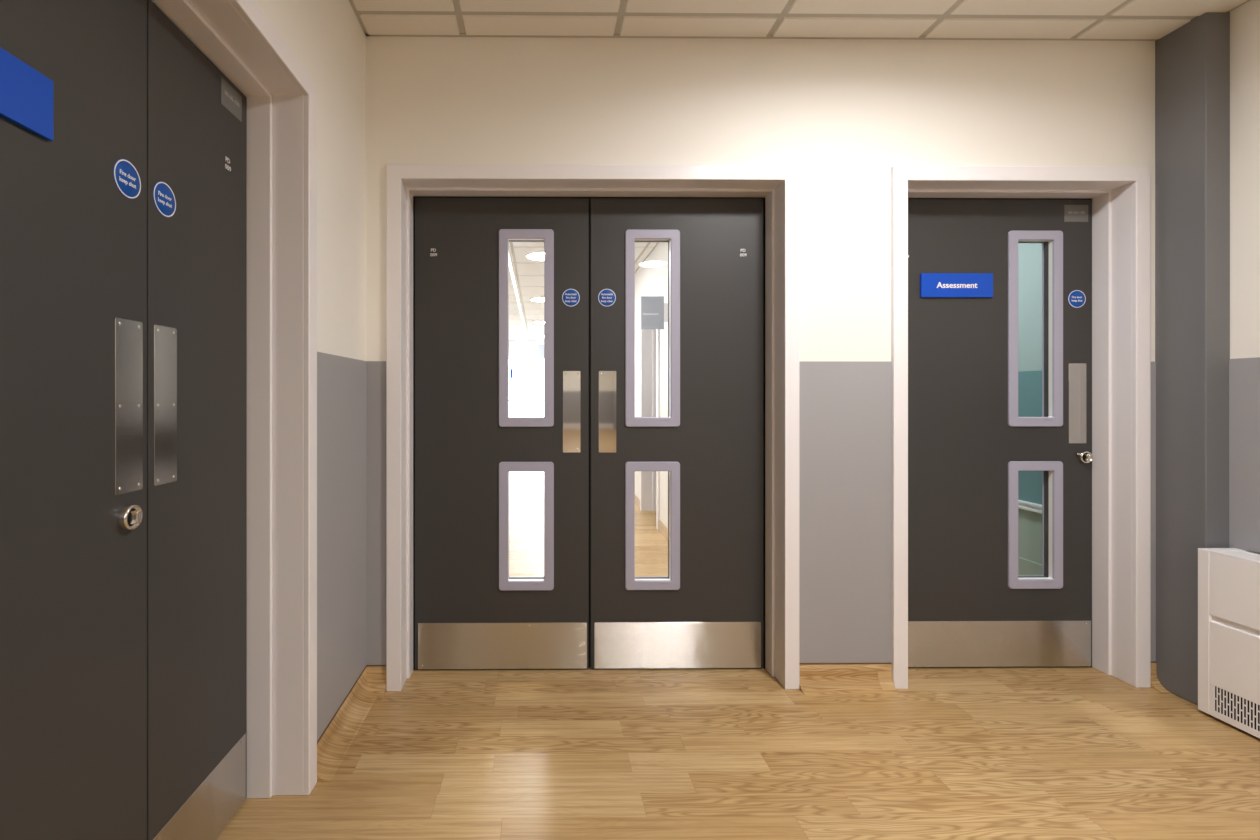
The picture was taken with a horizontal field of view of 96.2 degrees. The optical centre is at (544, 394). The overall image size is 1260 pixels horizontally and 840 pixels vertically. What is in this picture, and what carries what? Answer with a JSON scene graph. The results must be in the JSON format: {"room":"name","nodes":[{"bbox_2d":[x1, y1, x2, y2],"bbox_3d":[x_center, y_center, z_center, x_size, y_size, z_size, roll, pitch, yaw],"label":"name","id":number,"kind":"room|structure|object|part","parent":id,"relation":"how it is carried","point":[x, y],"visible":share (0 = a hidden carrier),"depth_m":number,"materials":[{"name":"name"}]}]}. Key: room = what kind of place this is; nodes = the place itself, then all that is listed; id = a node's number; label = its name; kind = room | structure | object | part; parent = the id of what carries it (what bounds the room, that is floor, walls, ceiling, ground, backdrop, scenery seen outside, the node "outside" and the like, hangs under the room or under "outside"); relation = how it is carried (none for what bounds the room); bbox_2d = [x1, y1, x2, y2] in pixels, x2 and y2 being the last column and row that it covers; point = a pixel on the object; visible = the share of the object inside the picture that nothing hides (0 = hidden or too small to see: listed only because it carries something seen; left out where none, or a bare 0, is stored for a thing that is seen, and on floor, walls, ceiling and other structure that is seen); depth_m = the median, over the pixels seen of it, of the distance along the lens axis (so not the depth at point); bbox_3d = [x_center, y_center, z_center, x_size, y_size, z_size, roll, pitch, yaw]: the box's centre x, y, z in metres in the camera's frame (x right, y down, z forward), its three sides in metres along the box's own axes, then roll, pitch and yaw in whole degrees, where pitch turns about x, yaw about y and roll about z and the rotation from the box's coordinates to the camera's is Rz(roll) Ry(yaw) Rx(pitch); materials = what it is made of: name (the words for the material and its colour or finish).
{"room":"hospital interior","nodes":[
{"label":"hospital interior","id":0,"kind":"room"},
{"bbox_2d":[255,0,365,740],"bbox_3d":[-0.764,-0.215,-6.201,0.278,2.750,16.813,0,0,-1],"label":"wall","id":1,"kind":"structure","parent":0,"point":[326,37],"depth_m":1.91,"materials":[{"name":"beige paint"}]},
{"bbox_2d":[0,0,146,839],"bbox_3d":[-0.854,0.153,0.732,0.072,2.013,0.936,0,0,-1],"label":"door","id":2,"kind":"structure","parent":1,"relation":"in","point":[73,73],"depth_m":1.00,"materials":[{"name":"grey laminate"}]},
{"bbox_3d":[-0.849,0.022,1.144,0.002,0.353,0.077,0,0,-1],"label":"push plate","id":3,"kind":"part","parent":2,"relation":"part of","materials":[{"name":"metal"}]},
{"bbox_2d":[147,0,246,839],"bbox_3d":[-0.873,0.153,1.402,0.046,2.013,0.402,0,0,-1],"label":"door","id":4,"kind":"structure","parent":1,"relation":"in","point":[197,117],"depth_m":1.35,"materials":[{"name":"grey laminate"}]},
{"bbox_3d":[-0.850,0.022,1.255,0.002,0.353,0.076,0,0,-1],"label":"push plate","id":5,"kind":"part","parent":4,"relation":"part of","materials":[{"name":"metal"}]},
{"bbox_3d":[-0.851,1.058,1.405,0.002,0.190,0.382,0,0,-1],"label":"kick plate","id":6,"kind":"part","parent":4,"relation":"part of","materials":[{"name":"metal"}]},
{"bbox_3d":[-0.852,-0.802,1.524,0.002,0.072,0.101,0,0,-1],"label":"plate","id":7,"kind":"part","parent":4,"relation":"part of","materials":[{"name":"grey metal"}]},
{"bbox_2d":[151,0,316,797],"bbox_3d":[-0.827,0.117,0.932,0.302,2.086,1.490,0,0,-1],"label":"door frame","id":8,"kind":"structure","parent":1,"relation":"attached to","point":[236,36],"depth_m":1.62,"materials":[{"name":"beige wood"}]},
{"bbox_3d":[-0.685,0.117,0.934,0.018,2.086,1.490,0,0,-1],"label":"architrave","id":9,"kind":"part","parent":8,"relation":"part of","materials":[{"name":"white wood"}]},
{"bbox_2d":[317,665,376,781],"bbox_3d":[-0.673,1.111,1.942,0.060,0.097,0.529,0,0,-1],"label":"baseboard","id":10,"kind":"structure","parent":1,"relation":"attached to","point":[338,736],"depth_m":1.89,"materials":[{"name":"brown wood"}]},
{"bbox_2d":[509,340,543,356],"bbox_3d":[-0.075,-0.215,13.600,2.300,2.750,0.200,0,0,-1],"label":"wall","id":11,"kind":"structure","parent":0,"point":[517,348],"depth_m":13.50,"materials":[{"name":"paint"}]},
{"bbox_2d":[509,357,543,416],"bbox_3d":[-0.085,0.120,13.550,1.820,2.080,0.060,0,0,-1],"label":"window","id":12,"kind":"structure","parent":11,"relation":"in","point":[541,400],"depth_m":13.52,"materials":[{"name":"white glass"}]},
{"bbox_2d":[510,368,512,377],"bbox_3d":[-0.804,-0.520,13.488,0.060,0.240,0.050,0,0,-1],"label":"panel","id":13,"kind":"object","parent":12,"relation":"attached to","point":[511,369],"visible":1,"depth_m":13.46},
{"bbox_2d":[509,242,658,339],"bbox_3d":[-0.033,-1.380,7.955,2.180,0.126,11.130,0,0,-1],"label":"ceiling","id":14,"kind":"structure","parent":0,"point":[528,273],"depth_m":6.74,"materials":[{"name":"white tile"}]},
{"bbox_2d":[509,253,527,340],"bbox_3d":[-0.377,-1.317,8.352,0.036,0.024,10.310,0,0,-1],"label":"recessed light","id":15,"kind":"object","parent":14,"relation":"in","point":[510,263],"visible":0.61,"depth_m":7.13,"materials":[{"name":"white plastic"}]},
{"bbox_2d":[525,251,543,260],"bbox_3d":[-0.019,-1.317,5.290,0.336,0.024,0.336,0,0,-1],"label":"recessed light","id":16,"kind":"object","parent":14,"relation":"in","point":[537,255],"visible":0.52,"depth_m":5.25,"materials":[{"name":"white plastic"}]},
{"bbox_2d":[527,253,543,259],"bbox_3d":[-0.019,-1.312,5.290,0.300,0.009,0.300,0,0,-1],"label":"diffuser","id":17,"kind":"object","parent":16,"relation":"attached to","point":[533,256],"depth_m":5.29,"materials":[{"name":"white plastic"}]},
{"bbox_2d":[530,297,543,301],"bbox_3d":[-0.041,-1.317,7.690,0.336,0.024,0.336,0,0,-1],"label":"recessed light","id":18,"kind":"object","parent":14,"relation":"in","point":[537,299],"visible":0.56,"depth_m":7.67,"materials":[{"name":"white plastic"}]},
{"bbox_2d":[538,345,543,356],"bbox_3d":[0.159,-1.028,11.012,0.580,0.577,0.020,0,0,-1],"label":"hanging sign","id":19,"kind":"object","parent":14,"relation":"hanging from","point":[540,347],"visible":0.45,"depth_m":11.00,"materials":[{"name":"plastic"}]},
{"bbox_2d":[635,242,667,527],"bbox_3d":[1.041,-0.215,8.005,0.170,2.750,11.010,0,0,-1],"label":"wall","id":20,"kind":"structure","parent":0,"point":[651,278],"depth_m":4.82,"materials":[{"name":"paint"}]},
{"bbox_2d":[635,495,639,507],"bbox_3d":[0.936,1.115,9.589,0.012,0.090,7.840,0,0,-1],"label":"baseboard","id":21,"kind":"structure","parent":20,"relation":"attached to","point":[637,500],"depth_m":5.84,"materials":[{"name":"brown wood"}]},
{"bbox_2d":[640,312,659,529],"bbox_3d":[1.119,0.161,5.236,0.311,1.998,0.846,0,0,-1],"label":"door frame","id":22,"kind":"structure","parent":20,"relation":"attached to","point":[649,338],"depth_m":5.60,"materials":[{"name":"white paint"}]},
{"bbox_2d":[641,296,667,328],"bbox_3d":[0.881,-0.662,4.516,0.215,0.265,0.016,0,0,-1],"label":"sign","id":23,"kind":"object","parent":20,"relation":"attached to","point":[654,312],"visible":1,"depth_m":4.51,"materials":[{"name":"plastic"}]},
{"bbox_2d":[659,520,667,539],"bbox_3d":[0.991,1.115,3.649,0.012,0.090,2.300,0,0,-1],"label":"baseboard","id":24,"kind":"structure","parent":20,"relation":"attached to","point":[663,529],"depth_m":4.61,"materials":[{"name":"brown wood"}]},
{"bbox_2d":[217,471,1259,839],"bbox_3d":[1.005,1.220,-0.541,4.400,0.120,28.300,0,0,-1],"label":"floor","id":25,"kind":"structure","parent":0,"point":[974,753],"depth_m":1.79,"materials":[{"name":"brown wood"}]},
{"bbox_2d":[366,36,1155,664],"bbox_3d":[1.053,-0.215,2.360,4.050,2.750,0.280,0,0,-1],"label":"wall","id":26,"kind":"structure","parent":0,"point":[847,112],"depth_m":2.22,"materials":[{"name":"beige paint"}]},
{"bbox_2d":[367,665,385,696],"bbox_3d":[-0.664,1.111,2.177,0.083,0.097,0.060,0,0,-1],"label":"baseboard","id":27,"kind":"structure","parent":26,"relation":"attached to","point":[376,674],"depth_m":2.20,"materials":[{"name":"brown wood"}]},
{"bbox_2d":[415,198,590,669],"bbox_3d":[-0.177,0.165,2.378,0.740,1.990,0.060,0,0,-1],"label":"door","id":28,"kind":"structure","parent":26,"relation":"in","point":[470,614],"depth_m":2.35,"materials":[{"name":"grey laminate"}]},
{"bbox_3d":[-0.178,1.056,2.356,0.711,0.195,0.002,0,0,-1],"label":"kick plate","id":29,"kind":"part","parent":28,"relation":"part of","materials":[{"name":"metal"}]},
{"bbox_3d":[-0.079,0.551,2.354,0.232,0.540,0.009,0,0,-1],"label":"vision panel frame","id":30,"kind":"part","parent":28,"relation":"part of","materials":[{"name":"grey plastic"}]},
{"bbox_3d":[-0.079,-0.281,2.354,0.232,0.832,0.009,0,0,-1],"label":"vision panel frame","id":31,"kind":"part","parent":28,"relation":"part of","materials":[{"name":"grey plastic"}]},
{"bbox_3d":[0.113,0.070,2.358,0.075,0.345,0.002,0,0,-1],"label":"push plate","id":32,"kind":"part","parent":28,"relation":"part of","materials":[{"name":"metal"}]},
{"bbox_2d":[386,164,798,690],"bbox_3d":[0.189,0.128,2.343,1.624,2.065,0.293,0,0,-1],"label":"door frame","id":33,"kind":"structure","parent":26,"relation":"attached to","point":[777,185],"depth_m":2.21,"materials":[{"name":"white wood"}]},
{"bbox_2d":[591,198,762,668],"bbox_3d":[0.558,0.165,2.385,0.730,1.990,0.060,0,0,-1],"label":"door","id":34,"kind":"structure","parent":26,"relation":"in","point":[707,612],"depth_m":2.36,"materials":[{"name":"grey laminate"}]},
{"bbox_3d":[0.264,0.070,2.360,0.075,0.345,0.002,0,0,-1],"label":"push plate","id":35,"kind":"part","parent":34,"relation":"part of","materials":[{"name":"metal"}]},
{"bbox_3d":[0.453,0.551,2.359,0.232,0.540,0.009,0,0,-1],"label":"vision panel frame","id":36,"kind":"part","parent":34,"relation":"part of","materials":[{"name":"purple plastic"}]},
{"bbox_3d":[0.453,-0.281,2.359,0.232,0.832,0.009,0,0,-1],"label":"vision panel frame","id":37,"kind":"part","parent":34,"relation":"part of","materials":[{"name":"purple plastic"}]},
{"bbox_3d":[0.561,1.056,2.362,0.705,0.195,0.002,0,0,-1],"label":"kick plate","id":38,"kind":"part","parent":34,"relation":"part of","materials":[{"name":"metal"}]},
{"bbox_2d":[799,663,899,694],"bbox_3d":[1.189,1.111,2.194,0.371,0.097,0.060,0,0,-1],"label":"baseboard","id":39,"kind":"structure","parent":26,"relation":"attached to","point":[814,678],"depth_m":2.21,"materials":[{"name":"brown wood"}]},
{"bbox_2d":[908,199,1092,667],"bbox_3d":[1.886,0.165,2.388,0.876,1.990,0.080,0,0,-1],"label":"door","id":40,"kind":"structure","parent":26,"relation":"in","point":[969,604],"depth_m":2.38,"materials":[{"name":"grey laminate"}]},
{"bbox_3d":[1.890,1.056,2.375,0.859,0.195,0.002,0,0,-1],"label":"kick plate","id":41,"kind":"part","parent":40,"relation":"part of","materials":[{"name":"metal"}]},
{"bbox_3d":[2.080,0.551,2.374,0.232,0.540,0.009,0,0,-1],"label":"vision panel frame","id":42,"kind":"part","parent":40,"relation":"part of","materials":[{"name":"purple plastic"}]},
{"bbox_3d":[2.080,-0.281,2.374,0.232,0.832,0.009,0,0,-1],"label":"vision panel frame","id":43,"kind":"part","parent":40,"relation":"part of","materials":[{"name":"purple plastic"}]},
{"bbox_3d":[2.256,-0.771,2.378,0.102,0.072,0.002,0,0,-1],"label":"plate","id":44,"kind":"part","parent":40,"relation":"part of","materials":[{"name":"grey metal"}]},
{"bbox_3d":[2.262,0.035,2.378,0.076,0.341,0.002,0,0,-1],"label":"push plate","id":45,"kind":"part","parent":40,"relation":"part of","materials":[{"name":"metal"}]},
{"bbox_2d":[891,166,1150,688],"bbox_3d":[1.886,0.128,2.359,1.025,2.065,0.293,0,0,-1],"label":"door frame","id":46,"kind":"structure","parent":26,"relation":"attached to","point":[1120,197],"depth_m":2.23,"materials":[{"name":"white wood"}]},
{"bbox_2d":[1150,661,1170,692],"bbox_3d":[2.418,1.111,2.206,0.036,0.097,0.060,0,0,-1],"label":"baseboard","id":47,"kind":"structure","parent":26,"relation":"attached to","point":[1155,684],"depth_m":2.22,"materials":[{"name":"brown wood"}]},
{"bbox_2d":[349,0,1249,40],"bbox_3d":[0.987,-1.474,-6.225,3.430,0.126,16.933,0,0,-1],"label":"ceiling","id":48,"kind":"structure","parent":0,"point":[1087,20],"depth_m":2.10,"materials":[{"name":"tile"}]},
{"bbox_2d":[1018,243,1041,574],"bbox_3d":[2.974,-0.215,3.973,0.180,2.750,2.910,0,0,-1],"label":"wall","id":49,"kind":"structure","parent":0,"point":[1029,254],"depth_m":3.37,"materials":[{"name":"teal paint"}]},
{"bbox_3d":[2.905,1.077,3.972,0.011,0.165,2.910,0,0,-1],"label":"skirting","id":50,"kind":"part","parent":49,"relation":"part of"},
{"bbox_3d":[2.897,0.668,3.972,0.027,0.048,2.910,0,0,-1],"label":"bumper rail","id":51,"kind":"part","parent":49,"relation":"part of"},
{"bbox_2d":[1155,12,1229,704],"bbox_3d":[2.486,-0.129,2.155,0.099,2.577,0.181,0,0,-1],"label":"pillar","id":52,"kind":"structure","parent":0,"point":[1192,61],"depth_m":2.11,"materials":[{"name":"grey paint"}]},
{"bbox_2d":[1229,0,1259,552],"bbox_3d":[2.701,-0.215,-6.169,0.202,2.750,16.813,0,0,-1],"label":"wall","id":53,"kind":"structure","parent":0,"point":[1244,361],"depth_m":2.02,"materials":[{"name":"beige paint"}]},
{"bbox_2d":[1198,548,1259,737],"bbox_3d":[2.460,0.854,1.435,0.138,0.589,1.225,0,0,-1],"label":"heater","id":54,"kind":"object","parent":53,"relation":"attached to","point":[1228,578],"visible":1,"depth_m":1.96,"materials":[{"name":"white metal"}]},
{"bbox_3d":[2.401,0.978,1.435,0.020,0.332,1.155,0,0,-1],"label":"panel","id":55,"kind":"part","parent":54,"relation":"part of","materials":[{"name":"white metal"}]},
{"bbox_3d":[2.401,0.676,1.435,0.020,0.226,1.155,0,0,-1],"label":"panel","id":56,"kind":"part","parent":54,"relation":"part of","materials":[{"name":"white metal"}]},
{"bbox_2d":[1215,686,1259,730],"bbox_3d":[2.409,1.083,1.435,0.024,0.092,1.130,0,0,-1],"label":"vent","id":57,"kind":"object","parent":54,"relation":"attached to","point":[1238,709],"depth_m":1.93,"materials":[{"name":"white metal"}]},
{"bbox_2d":[1225,551,1259,558],"bbox_3d":[2.466,0.566,1.435,0.061,0.010,1.163,0,0,-1],"label":"vent","id":58,"kind":"object","parent":54,"relation":"attached to","point":[1251,555],"depth_m":1.97,"materials":[{"name":"white metal"}]}
]}

